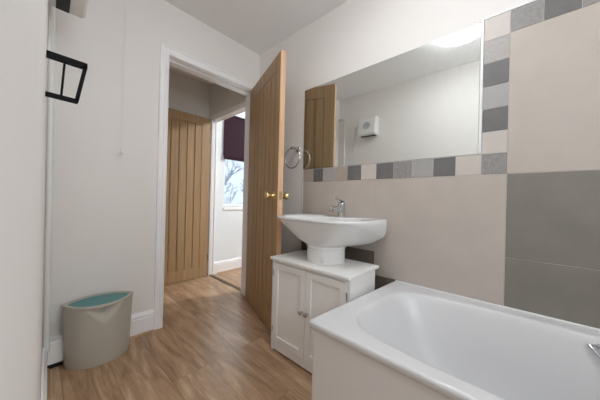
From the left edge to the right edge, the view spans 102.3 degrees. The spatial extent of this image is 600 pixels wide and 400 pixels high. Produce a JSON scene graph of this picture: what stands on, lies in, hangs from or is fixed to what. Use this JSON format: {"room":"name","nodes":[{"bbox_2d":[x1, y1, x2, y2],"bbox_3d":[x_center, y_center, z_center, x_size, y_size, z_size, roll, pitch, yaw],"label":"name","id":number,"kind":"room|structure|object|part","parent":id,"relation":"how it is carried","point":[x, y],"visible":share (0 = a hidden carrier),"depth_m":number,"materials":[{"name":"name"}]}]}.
{"room":"bathroom","nodes":[
{"label":"bathroom","id":0,"kind":"room"},
{"bbox_2d":[0,0,48,399],"bbox_3d":[-0.343,-0.266,0.144,3.140,2.417,0.332,1,0,43],"label":"wall","id":1,"kind":"structure","parent":0,"point":[23,23],"depth_m":0.13,"materials":[{"name":"paint"}]},
{"bbox_2d":[41,343,46,399],"bbox_3d":[-0.304,0.869,0.276,3.021,0.150,0.018,1,0,44],"label":"baseboard","id":2,"kind":"structure","parent":1,"relation":"attached to","point":[44,352],"depth_m":1.07,"materials":[{"name":"white wood"}]},
{"bbox_2d":[47,368,50,399],"bbox_3d":[-0.281,0.938,0.273,2.981,0.013,0.013,1,0,44],"label":"trim","id":3,"kind":"structure","parent":1,"relation":"attached to","point":[48,369],"depth_m":1.19,"materials":[{"name":"brown wood"}]},
{"bbox_2d":[47,5,51,50],"bbox_3d":[-1.157,-0.867,1.121,0.116,0.320,0.012,1,0,43],"label":"cable conduit","id":4,"kind":"object","parent":1,"relation":"attached to","point":[50,6],"visible":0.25,"depth_m":1.15,"materials":[{"name":"white plastic"}]},
{"bbox_2d":[43,6,55,352],"bbox_3d":[-1.342,-0.197,1.295,0.110,1.995,0.033,1,0,43],"label":"pipe","id":5,"kind":"object","parent":1,"relation":"attached to","point":[51,63],"visible":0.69,"depth_m":1.26,"materials":[{"name":"white plastic"}]},
{"bbox_2d":[45,50,87,103],"bbox_3d":[-0.708,-0.367,0.735,0.014,0.133,0.091,1,0,43],"label":"wall bracket","id":6,"kind":"object","parent":1,"relation":"attached to","point":[65,60],"visible":0.98,"depth_m":0.73,"materials":[{"name":"black metal"}]},
{"bbox_2d":[48,0,88,18],"bbox_3d":[-0.992,-0.978,1.043,0.224,0.241,0.127,1,0,44],"label":"heater","id":7,"kind":"object","parent":1,"relation":"attached to","point":[78,8],"visible":0.98,"depth_m":1.07,"materials":[{"name":"white plastic"}]},
{"bbox_2d":[56,0,70,12],"bbox_3d":[-1.008,-0.861,1.030,0.196,0.008,0.044,1,0,44],"label":"grille","id":8,"kind":"object","parent":7,"relation":"attached to","point":[64,5],"depth_m":1.07,"materials":[{"name":"black"}]},
{"bbox_2d":[42,0,259,342],"bbox_3d":[-1.034,-0.282,1.809,0.130,2.417,1.850,1,0,43],"label":"wall","id":9,"kind":"structure","parent":0,"point":[104,199],"depth_m":1.54,"materials":[{"name":"paint"}]},
{"bbox_2d":[50,309,153,338],"bbox_3d":[-1.225,0.847,1.521,0.018,0.150,0.542,1,0,43],"label":"baseboard","id":10,"kind":"structure","parent":9,"relation":"attached to","point":[141,322],"depth_m":1.66,"materials":[{"name":"white wood"}]},
{"bbox_2d":[63,329,153,361],"bbox_3d":[-1.204,0.916,1.524,0.013,0.013,0.507,1,0,43],"label":"trim","id":11,"kind":"structure","parent":9,"relation":"attached to","point":[152,330],"depth_m":1.65,"materials":[{"name":"brown wood"}]},
{"bbox_2d":[154,43,254,329],"bbox_3d":[-0.722,-0.090,2.045,0.018,2.048,0.876,1,0,43],"label":"trim","id":12,"kind":"structure","parent":9,"relation":"attached to","point":[166,51],"depth_m":1.74,"materials":[{"name":"white wood"}]},
{"bbox_2d":[169,56,250,295],"bbox_3d":[-0.773,-0.069,2.098,0.130,2.005,0.800,1,0,43],"label":"trim","id":13,"kind":"structure","parent":9,"relation":"attached to","point":[174,62],"depth_m":2.36,"materials":[{"name":"white wood"}]},
{"bbox_2d":[50,269,311,399],"bbox_3d":[0.542,1.006,2.029,4.340,0.080,4.350,1,0,43],"label":"floor","id":14,"kind":"structure","parent":0,"point":[211,343],"depth_m":1.39,"materials":[{"name":"brown wood"}]},
{"bbox_2d":[47,336,63,368],"bbox_3d":[-1.351,0.844,1.338,0.044,0.149,0.067,1,0,43],"label":"baseboard","id":15,"kind":"structure","parent":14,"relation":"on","point":[55,357],"depth_m":1.32,"materials":[{"name":"white wood"}]},
{"bbox_3d":[-1.352,0.773,1.338,0.040,0.007,0.063,1,0,43],"label":"box lid","id":16,"kind":"part","parent":15,"relation":"part of","materials":[{"name":"white wood"}]},
{"bbox_2d":[62,291,132,369],"bbox_3d":[-1.160,0.747,1.397,0.322,0.353,0.222,1,0,-40],"label":"waste bin","id":17,"kind":"object","parent":14,"relation":"on","point":[96,327],"visible":1,"depth_m":1.33,"materials":[{"name":"plastic"}]},
{"bbox_3d":[-1.157,0.586,1.398,0.282,0.011,0.191,1,0,-40],"label":"bin lid","id":18,"kind":"part","parent":17,"relation":"part of","materials":[{"name":"teal plastic"}]},
{"bbox_2d":[270,250,378,372],"bbox_3d":[0.119,0.660,1.452,0.577,0.590,0.334,1,0,43],"label":"base cabinet","id":19,"kind":"object","parent":14,"relation":"on","point":[303,290],"visible":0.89,"depth_m":1.36,"materials":[{"name":"white paint"}]},
{"bbox_3d":[-0.067,0.643,1.446,0.264,0.494,0.020,1,0,43],"label":"cabinet door","id":20,"kind":"part","parent":19,"relation":"part of","materials":[{"name":"white paint"}]},
{"bbox_3d":[0.130,0.648,1.266,0.264,0.494,0.020,1,0,43],"label":"cabinet door","id":21,"kind":"part","parent":19,"relation":"part of","materials":[{"name":"white paint"}]},
{"bbox_2d":[277,197,386,264],"bbox_3d":[0.160,0.174,1.522,0.632,0.383,0.438,1,0,43],"label":"washbasin","id":22,"kind":"object","parent":19,"relation":"in","point":[326,237],"visible":1,"depth_m":1.36,"materials":[{"name":"white ceramic"}]},
{"bbox_3d":[0.160,0.187,1.522,0.632,0.158,0.438,1,0,43],"label":"bowl","id":23,"kind":"part","parent":22,"relation":"part of","materials":[{"name":"white ceramic"}]},
{"bbox_3d":[0.227,0.060,1.538,0.031,0.051,0.121,1,0,43],"label":"spout","id":24,"kind":"part","parent":22,"relation":"part of","materials":[{"name":"silver metal"}]},
{"bbox_2d":[337,202,345,216],"bbox_3d":[0.273,0.061,1.588,0.057,0.101,0.057,1,0,43],"label":"tap","id":25,"kind":"object","parent":22,"relation":"on","point":[341,213],"depth_m":1.57,"materials":[{"name":"silver metal"}]},
{"bbox_2d":[310,280,599,399],"bbox_3d":[0.900,0.728,0.626,1.718,0.491,0.742,1,0,43],"label":"bathtub","id":26,"kind":"object","parent":14,"relation":"on","point":[398,340],"visible":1,"depth_m":0.96,"materials":[{"name":"white ceramic"}]},
{"bbox_3d":[0.902,0.745,0.627,1.699,0.457,0.714,1,0,43],"label":"bath panel","id":27,"kind":"part","parent":26,"relation":"part of","materials":[{"name":"white plastic"}]},
{"bbox_3d":[1.109,0.542,0.799,0.210,0.064,0.070,1,0,43],"label":"grab handle","id":28,"kind":"part","parent":26,"relation":"part of","materials":[{"name":"silver metal"}]},
{"bbox_2d":[168,70,209,118],"bbox_3d":[-1.794,-0.275,2.438,0.100,2.367,1.750,1,0,43],"label":"wall","id":29,"kind":"structure","parent":0,"point":[186,94],"depth_m":2.86,"materials":[{"name":"white paint"}]},
{"bbox_2d":[164,108,210,284],"bbox_3d":[-1.364,-0.036,2.680,0.170,1.900,0.738,1,0,43],"label":"oak door","id":30,"kind":"structure","parent":29,"relation":"in","point":[189,139],"depth_m":2.74,"materials":[{"name":"brown wood"}]},
{"bbox_2d":[214,112,244,261],"bbox_3d":[-0.276,-0.237,3.966,0.120,2.367,2.445,1,0,43],"label":"wall","id":31,"kind":"structure","parent":0,"point":[228,223],"depth_m":3.11,"materials":[{"name":"white paint"}]},
{"bbox_2d":[214,257,241,273],"bbox_3d":[-0.253,0.872,3.920,0.016,0.150,2.445,1,0,43],"label":"baseboard","id":32,"kind":"structure","parent":31,"relation":"attached to","point":[219,266],"depth_m":3.15,"materials":[{"name":"white wood"}]},
{"bbox_2d":[223,173,242,209],"bbox_3d":[-0.751,-0.466,3.419,0.112,1.200,0.762,1,0,43],"label":"window","id":33,"kind":"structure","parent":31,"relation":"in","point":[226,206],"depth_m":3.23,"materials":[{"name":"white"}]},
{"bbox_3d":[-0.748,0.120,3.402,0.062,0.030,0.762,1,0,43],"label":"sill","id":34,"kind":"part","parent":33,"relation":"part of","materials":[{"name":"white"}]},
{"bbox_2d":[223,116,244,161],"bbox_3d":[-0.678,-0.810,3.395,0.035,0.588,0.856,1,0,43],"label":"window blind","id":35,"kind":"object","parent":31,"relation":"attached to","point":[234,127],"visible":0.34,"depth_m":3.19,"materials":[{"name":"purple fabric"}]},
{"bbox_2d":[165,0,347,84],"bbox_3d":[0.603,-1.440,2.030,4.340,0.080,4.350,1,0,43],"label":"ceiling","id":36,"kind":"structure","parent":0,"point":[259,26],"depth_m":1.88,"materials":[{"name":"white paint"}]},
{"bbox_2d":[120,14,125,153],"bbox_3d":[-1.118,-0.868,1.540,0.070,1.149,0.070,1,0,43],"label":"pull cord","id":37,"kind":"object","parent":36,"relation":"hanging from","point":[122,150],"visible":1,"depth_m":1.54,"materials":[{"name":"white fabric"}]},
{"bbox_3d":[-1.118,-0.871,1.540,0.002,1.087,0.002,1,0,20],"label":"cord","id":38,"kind":"part","parent":37,"relation":"part of","materials":[{"name":"white fabric"}]},
{"bbox_2d":[209,0,599,328],"bbox_3d":[0.355,-0.248,1.718,4.240,2.417,0.104,1,0,43],"label":"wall","id":39,"kind":"structure","parent":0,"point":[514,222],"depth_m":1.15,"materials":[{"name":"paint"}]},
{"bbox_2d":[209,275,240,290],"bbox_3d":[-0.841,0.929,2.735,0.715,0.006,0.042,1,0,43],"label":"trim","id":40,"kind":"structure","parent":39,"relation":"attached to","point":[213,276],"depth_m":2.72,"materials":[{"name":"brown wood"}]},
{"bbox_2d":[207,101,245,274],"bbox_3d":[-0.804,-0.027,2.749,0.755,1.920,0.055,1,0,43],"label":"trim","id":41,"kind":"structure","parent":39,"relation":"attached to","point":[215,122],"depth_m":2.99,"materials":[{"name":"white wood"}]},
{"bbox_2d":[245,50,288,331],"bbox_3d":[-0.308,-0.048,1.993,0.172,1.975,0.755,1,0,-28],"label":"oak door","id":42,"kind":"structure","parent":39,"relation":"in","point":[267,97],"depth_m":1.87,"materials":[{"name":"brown wood"}]},
{"bbox_2d":[285,146,299,168],"bbox_3d":[-0.043,-0.349,1.977,0.174,0.194,0.081,1,0,43],"label":"towel ring","id":43,"kind":"object","parent":39,"relation":"attached to","point":[297,148],"visible":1,"depth_m":1.97,"materials":[{"name":"silver metal"}]},
{"bbox_2d":[303,23,480,169],"bbox_3d":[0.457,-0.555,1.571,1.146,0.640,0.008,1,0,43],"label":"wall mirror","id":44,"kind":"object","parent":39,"relation":"attached to","point":[422,102],"visible":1,"depth_m":1.43,"materials":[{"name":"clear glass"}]},
{"label":"outside","id":45,"kind":"structure","parent":0,"visible":0},
{"bbox_3d":[-19.835,3.530,26.883,58.400,0.100,50.000,1,0,43],"label":"ground","id":46,"kind":"structure","parent":45,"visible":0},
{"bbox_2d":[224,160,243,203],"bbox_3d":[-3.457,1.075,6.796,3.263,4.797,5.251,1,0,43],"label":"bare tree","id":47,"kind":"object","parent":46,"relation":"on","point":[229,175],"visible":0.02,"depth_m":7.58,"materials":[{"name":"grey plant"}]}
]}

